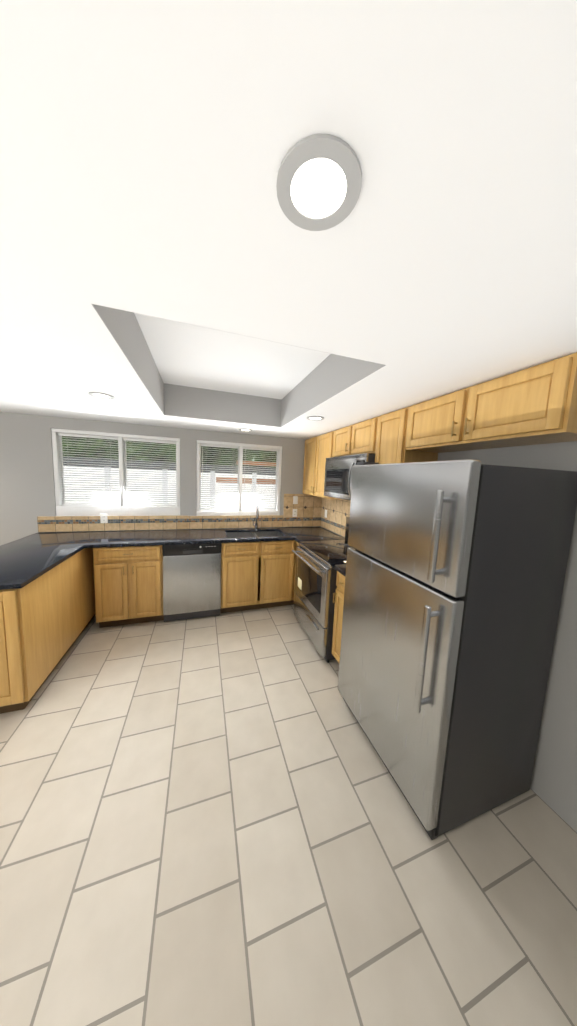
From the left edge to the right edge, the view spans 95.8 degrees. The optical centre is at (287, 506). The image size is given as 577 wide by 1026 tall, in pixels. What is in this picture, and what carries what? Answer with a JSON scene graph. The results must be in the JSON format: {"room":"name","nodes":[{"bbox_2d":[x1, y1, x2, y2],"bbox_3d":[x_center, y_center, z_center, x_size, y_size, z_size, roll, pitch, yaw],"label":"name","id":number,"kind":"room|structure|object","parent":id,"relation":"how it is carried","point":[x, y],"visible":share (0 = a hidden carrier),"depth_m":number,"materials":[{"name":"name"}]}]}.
{"room":"kitchen","nodes":[
{"label":"kitchen","id":0,"kind":"room"},
{"bbox_2d":[0,412,320,545],"bbox_3d":[-2.022,-0.088,3.126,5.600,2.560,0.150,0,7,-18],"label":"wall","id":1,"kind":"structure","parent":0,"point":[27,491],"depth_m":2.83,"materials":[{"name":"grey paint"}]},
{"bbox_2d":[51,428,179,515],"bbox_3d":[-1.957,-0.366,3.094,1.278,0.953,0.104,0,7,-18],"label":"window","id":2,"kind":"structure","parent":1,"relation":"in","point":[122,509],"depth_m":3.04,"materials":[{"name":"white plastic"}]},
{"bbox_2d":[58,433,176,505],"bbox_3d":[-1.951,-0.401,3.075,1.190,0.794,0.039,0,7,-18],"label":"window blind","id":3,"kind":"object","parent":2,"relation":"attached to","point":[111,474],"visible":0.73,"depth_m":3.06,"materials":[{"name":"white plastic"}]},
{"bbox_2d":[37,494,320,531],"bbox_3d":[-1.099,0.055,3.359,3.400,0.476,0.014,0,7,-18],"label":"tile backsplash","id":4,"kind":"structure","parent":1,"relation":"attached to","point":[311,509],"depth_m":3.33,"materials":[{"name":"tile"}]},
{"bbox_2d":[100,513,107,522],"bbox_3d":[-2.126,0.141,3.024,0.070,0.114,0.007,0,7,-18],"label":"electrical outlet plate","id":5,"kind":"object","parent":4,"relation":"attached to","point":[103,518],"depth_m":3.02,"materials":[{"name":"white plastic"}]},
{"bbox_2d":[292,509,296,516],"bbox_3d":[0.109,0.097,3.751,0.070,0.114,0.007,0,7,-18],"label":"electrical outlet plate","id":6,"kind":"object","parent":4,"relation":"attached to","point":[294,510],"depth_m":3.75,"materials":[{"name":"white plastic"}]},
{"bbox_2d":[293,496,297,503],"bbox_3d":[0.117,-0.086,3.730,0.070,0.114,0.007,0,7,-18],"label":"electrical outlet plate","id":7,"kind":"object","parent":4,"relation":"attached to","point":[295,498],"depth_m":3.73,"materials":[{"name":"white plastic"}]},
{"bbox_2d":[196,440,281,515],"bbox_3d":[-0.637,-0.357,3.528,1.118,0.958,0.104,0,7,-18],"label":"window","id":8,"kind":"structure","parent":1,"relation":"in","point":[239,482],"depth_m":3.49,"materials":[{"name":"white plastic"}]},
{"bbox_2d":[200,444,277,510],"bbox_3d":[-0.632,-0.365,3.512,1.030,0.853,0.039,0,7,-18],"label":"window blind","id":9,"kind":"object","parent":8,"relation":"attached to","point":[232,487],"visible":0.96,"depth_m":3.50,"materials":[{"name":"white plastic"}]},
{"bbox_2d":[0,605,576,1025],"bbox_3d":[-1.389,1.497,1.174,5.600,0.100,4.600,0,7,-18],"label":"floor","id":10,"kind":"structure","parent":0,"point":[210,821],"depth_m":1.10,"materials":[{"name":"tile"}]},
{"bbox_2d":[0,548,95,713],"bbox_3d":[-2.203,0.846,2.281,0.618,0.878,1.549,0,7,-18],"label":"base cabinet","id":11,"kind":"object","parent":10,"relation":"on","point":[46,618],"visible":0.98,"depth_m":1.84,"materials":[{"name":"brown wood"}]},
{"bbox_2d":[0,542,87,589],"bbox_3d":[-2.078,0.434,1.910,0.660,0.030,0.886,0,7,-18],"label":"countertop","id":12,"kind":"structure","parent":11,"relation":"on","point":[25,561],"depth_m":1.99,"materials":[{"name":"stone"}]},
{"bbox_2d":[163,543,220,621],"bbox_3d":[-1.115,0.800,3.104,0.590,0.876,0.602,0,7,-18],"label":"dishwasher","id":13,"kind":"object","parent":10,"relation":"on","point":[191,581],"visible":0.85,"depth_m":2.82,"materials":[{"name":"silver metal"}]},
{"bbox_2d":[93,532,295,627],"bbox_3d":[-0.698,0.801,3.244,2.697,0.878,0.650,0,7,-18],"label":"base cabinet","id":14,"kind":"object","parent":10,"relation":"on","point":[128,582],"visible":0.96,"depth_m":2.78,"materials":[{"name":"brown wood"}]},
{"bbox_2d":[1,527,307,547],"bbox_3d":[-1.021,0.347,3.077,3.396,0.030,0.636,0,7,-18],"label":"countertop","id":15,"kind":"structure","parent":14,"relation":"on","point":[92,539],"depth_m":2.83,"materials":[{"name":"stone"}]},
{"bbox_2d":[226,531,283,537],"bbox_3d":[-0.407,0.466,3.296,0.768,0.202,0.458,0,7,-18],"label":"sink","id":16,"kind":"object","parent":15,"relation":"in","point":[251,534],"visible":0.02,"depth_m":3.47,"materials":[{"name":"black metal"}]},
{"bbox_2d":[253,504,258,528],"bbox_3d":[-0.419,0.142,3.493,0.083,0.334,0.126,0,7,-18],"label":"faucet","id":17,"kind":"object","parent":15,"relation":"on","point":[257,517],"visible":1,"depth_m":3.51,"materials":[{"name":"silver metal"}]},
{"bbox_2d":[280,526,335,533],"bbox_3d":[0.289,0.353,3.511,0.636,0.030,0.390,0,7,-18],"label":"countertop","id":18,"kind":"structure","parent":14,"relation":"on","point":[291,530],"depth_m":3.56,"materials":[{"name":"stone"}]},
{"bbox_2d":[292,534,346,542],"bbox_3d":[0.423,0.405,3.102,0.636,0.030,0.175,0,7,-18],"label":"countertop","id":19,"kind":"structure","parent":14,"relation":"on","point":[311,537],"depth_m":3.15,"materials":[{"name":"stone"}]},
{"bbox_2d":[294,542,344,662],"bbox_3d":[0.570,0.920,2.658,0.650,0.878,1.325,0,7,-18],"label":"base cabinet","id":20,"kind":"object","parent":10,"relation":"on","point":[338,611],"depth_m":2.18,"materials":[{"name":"brown wood"}]},
{"bbox_2d":[333,564,345,575],"bbox_3d":[0.739,0.526,2.138,0.636,0.030,0.338,0,7,-18],"label":"countertop","id":21,"kind":"structure","parent":20,"relation":"on","point":[341,568],"depth_m":2.13,"materials":[{"name":"stone"}]},
{"bbox_2d":[292,517,349,662],"bbox_3d":[0.499,0.758,2.673,0.745,1.190,0.758,0,7,-18],"label":"range","id":22,"kind":"object","parent":10,"relation":"on","point":[315,582],"visible":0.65,"depth_m":2.45,"materials":[{"name":"silver metal"}]},
{"bbox_2d":[338,459,576,839],"bbox_3d":[0.836,0.619,1.558,0.771,1.742,0.820,0,7,-18],"label":"refrigerator","id":23,"kind":"object","parent":10,"relation":"on","point":[455,577],"visible":1,"depth_m":1.20,"materials":[{"name":"silver metal"}]},
{"bbox_2d":[0,0,576,439],"bbox_3d":[-1.289,-0.896,0.906,5.300,0.400,4.300,0,7,-18],"label":"ceiling","id":24,"kind":"structure","parent":0,"point":[164,262],"depth_m":0.53,"materials":[{"name":"white paint"}]},
{"bbox_2d":[325,441,576,832],"bbox_3d":[1.278,0.198,1.805,0.150,2.560,4.450,0,7,-18],"label":"wall","id":25,"kind":"structure","parent":0,"point":[553,785],"depth_m":1.30,"materials":[{"name":"grey paint"}]},
{"bbox_2d":[302,431,338,498],"bbox_3d":[0.511,-0.507,3.374,0.329,0.764,0.843,0,7,-18],"label":"upper cabinet","id":26,"kind":"object","parent":25,"relation":"attached to","point":[316,450],"depth_m":3.31,"materials":[{"name":"brown wood"}]},
{"bbox_2d":[321,497,350,536],"bbox_3d":[0.821,0.183,2.936,0.014,0.476,1.970,0,7,-18],"label":"tile backsplash","id":27,"kind":"structure","parent":25,"relation":"attached to","point":[338,510],"depth_m":3.47,"materials":[{"name":"tile"}]},
{"bbox_2d":[330,418,373,457],"bbox_3d":[0.771,-0.642,2.586,0.329,0.300,0.757,0,7,-18],"label":"upper cabinet","id":28,"kind":"object","parent":25,"relation":"attached to","point":[358,438],"depth_m":2.49,"materials":[{"name":"brown wood"}]},
{"bbox_2d":[324,453,374,500],"bbox_3d":[0.701,-0.278,2.609,0.442,0.422,0.756,0,7,-18],"label":"microwave","id":29,"kind":"object","parent":28,"relation":"attached to","point":[338,476],"visible":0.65,"depth_m":2.55,"materials":[{"name":"silver metal"}]},
{"bbox_2d":[373,408,437,463],"bbox_3d":[0.932,-0.346,2.091,0.329,0.764,0.331,0,7,-18],"label":"upper cabinet","id":30,"kind":"object","parent":25,"relation":"attached to","point":[389,428],"depth_m":1.98,"materials":[{"name":"brown wood"}]},
{"bbox_2d":[402,353,576,452],"bbox_3d":[1.130,-0.502,1.490,0.329,0.304,0.873,0,7,-18],"label":"upper cabinet","id":31,"kind":"object","parent":25,"relation":"attached to","point":[535,405],"depth_m":1.27,"materials":[{"name":"brown wood"}]},
{"label":"outside","id":32,"kind":"structure","parent":0,"visible":0},
{"bbox_2d":[62,436,276,507],"bbox_3d":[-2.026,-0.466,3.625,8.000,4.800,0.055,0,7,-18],"label":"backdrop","id":33,"kind":"structure","parent":32,"point":[217,464],"depth_m":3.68,"materials":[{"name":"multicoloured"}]}
]}

